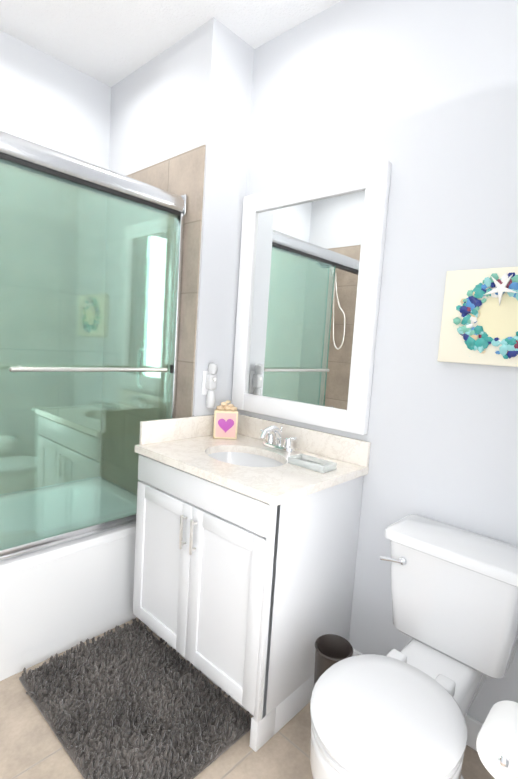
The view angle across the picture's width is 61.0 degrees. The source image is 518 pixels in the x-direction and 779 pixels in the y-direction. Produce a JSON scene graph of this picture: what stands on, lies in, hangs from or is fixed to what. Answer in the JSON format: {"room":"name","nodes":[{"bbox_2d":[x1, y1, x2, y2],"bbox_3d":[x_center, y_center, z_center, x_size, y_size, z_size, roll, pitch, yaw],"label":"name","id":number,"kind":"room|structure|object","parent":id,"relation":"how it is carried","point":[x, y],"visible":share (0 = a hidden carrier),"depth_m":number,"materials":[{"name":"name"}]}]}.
{"room":"bathroom","nodes":[
{"label":"bathroom","id":0,"kind":"room"},
{"bbox_2d":[0,30,110,495],"bbox_3d":[-1.516,-0.347,2.095,0.120,2.740,1.600,9,8,42],"label":"wall","id":1,"kind":"structure","parent":0,"point":[50,102],"depth_m":2.29,"materials":[{"name":"white paint"}]},
{"bbox_2d":[0,162,107,493],"bbox_3d":[-1.430,-0.308,2.099,0.008,1.747,1.464,9,8,42],"label":"wall tile","id":2,"kind":"structure","parent":1,"relation":"attached to","point":[45,414],"depth_m":2.41,"materials":[{"name":"beige tile"}]},
{"bbox_2d":[0,0,341,86],"bbox_3d":[0.022,-1.547,0.887,3.720,0.080,1.980,9,8,42],"label":"ceiling","id":3,"kind":"structure","parent":0,"point":[110,43],"depth_m":1.99,"materials":[{"name":"white paint"}]},
{"bbox_2d":[103,17,254,495],"bbox_3d":[-0.522,-0.327,2.528,1.000,2.740,0.380,9,8,42],"label":"wall","id":4,"kind":"structure","parent":0,"point":[191,90],"depth_m":2.10,"materials":[{"name":"white paint"}]},
{"bbox_2d":[100,145,205,494],"bbox_3d":[-0.616,-0.281,2.352,0.868,1.747,0.008,9,8,42],"label":"wall tile","id":5,"kind":"structure","parent":4,"relation":"attached to","point":[181,174],"depth_m":2.28,"materials":[{"name":"beige tile"}]},
{"bbox_2d":[202,363,217,407],"bbox_3d":[-0.229,-0.022,2.113,0.053,0.216,0.072,9,8,42],"label":"air freshener","id":6,"kind":"object","parent":4,"relation":"attached to","point":[209,384],"visible":1,"depth_m":2.10,"materials":[{"name":"white plastic"}]},
{"bbox_2d":[0,617,494,778],"bbox_3d":[-0.157,1.253,1.168,3.720,0.080,1.980,9,8,42],"label":"floor","id":7,"kind":"structure","parent":0,"point":[31,747],"depth_m":1.43,"materials":[{"name":"tile"}]},
{"bbox_2d":[0,477,136,680],"bbox_3d":[-1.215,0.835,1.949,0.784,0.460,1.477,9,8,42],"label":"bathtub","id":8,"kind":"object","parent":7,"relation":"on","point":[58,599],"visible":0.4,"depth_m":1.87,"materials":[{"name":"white ceramic"}]},
{"bbox_2d":[0,131,186,561],"bbox_3d":[-0.904,-0.125,1.623,0.134,1.550,1.460,9,8,42],"label":"shower door","id":9,"kind":"structure","parent":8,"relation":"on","point":[28,156],"depth_m":1.80,"materials":[{"name":"green glass"}]},
{"bbox_2d":[19,618,250,778],"bbox_3d":[-0.465,1.123,1.609,0.796,0.050,0.547,9,8,42],"label":"bath mat","id":10,"kind":"object","parent":7,"relation":"on","point":[135,699],"visible":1,"depth_m":1.55,"materials":[{"name":"grey fabric"}]},
{"bbox_2d":[133,414,370,751],"bbox_3d":[-0.074,0.653,1.846,0.791,0.987,0.592,9,8,42],"label":"bathroom vanity","id":11,"kind":"object","parent":7,"relation":"on","point":[246,541],"visible":0.92,"depth_m":1.61,"materials":[{"name":"painted wood"},{"name":"brushed nickel"}]},
{"bbox_2d":[213,400,237,438],"bbox_3d":[-0.158,0.142,2.101,0.112,0.185,0.053,3,6,-8],"label":"trinket box","id":12,"kind":"object","parent":11,"relation":"on","point":[225,421],"visible":1,"depth_m":2.08,"materials":[{"name":"beige"}]},
{"bbox_2d":[288,454,336,472],"bbox_3d":[0.205,0.285,1.705,0.170,0.026,0.090,9,8,42],"label":"acrylic tray","id":13,"kind":"object","parent":11,"relation":"on","point":[320,466],"visible":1,"depth_m":1.70,"materials":[{"name":"plastic"}]},
{"bbox_2d":[314,634,352,685],"bbox_3d":[0.247,1.039,1.522,0.132,0.324,0.132,9,8,42],"label":"waste bin","id":14,"kind":"object","parent":7,"relation":"on","point":[331,650],"visible":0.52,"depth_m":1.54,"materials":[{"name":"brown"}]},
{"bbox_2d":[309,514,517,778],"bbox_3d":[0.438,0.866,1.246,0.432,0.750,0.771,9,8,42],"label":"toilet","id":15,"kind":"object","parent":7,"relation":"on","point":[396,714],"visible":1,"depth_m":1.25,"materials":[{"name":"white ceramic"}]},
{"bbox_2d":[237,0,517,723],"bbox_3d":[0.929,-0.118,1.376,2.720,2.740,0.120,9,8,42],"label":"wall","id":16,"kind":"structure","parent":0,"point":[421,96],"depth_m":1.60,"materials":[{"name":"white paint"}]},
{"bbox_2d":[232,160,391,434],"bbox_3d":[0.179,-0.380,1.949,0.757,1.040,0.034,9,8,42],"label":"mirror","id":17,"kind":"object","parent":16,"relation":"attached to","point":[311,264],"visible":0.92,"depth_m":1.89,"materials":[{"name":"white"}]},
{"bbox_2d":[352,649,482,751],"bbox_3d":[0.652,1.172,1.590,0.767,0.100,0.017,9,8,42],"label":"baseboard","id":18,"kind":"structure","parent":16,"relation":"attached to","point":[474,726],"depth_m":1.50,"materials":[{"name":"white"}]},
{"bbox_2d":[437,267,517,366],"bbox_3d":[0.781,-0.229,1.386,0.405,0.310,0.055,9,8,42],"label":"picture","id":19,"kind":"object","parent":16,"relation":"attached to","point":[479,323],"visible":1,"depth_m":1.43,"materials":[{"name":"fabric"}]},
{"bbox_3d":[0.827,-0.078,0.913,0.110,2.740,0.700,9,8,42],"label":"wall","id":20,"kind":"structure","parent":0,"visible":0},
{"bbox_2d":[476,700,517,778],"bbox_3d":[0.568,0.759,0.956,0.133,0.116,0.221,9,8,42],"label":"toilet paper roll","id":21,"kind":"object","parent":20,"relation":"attached to","point":[497,743],"visible":1,"depth_m":0.92,"materials":[{"name":"white paper"}]}
]}

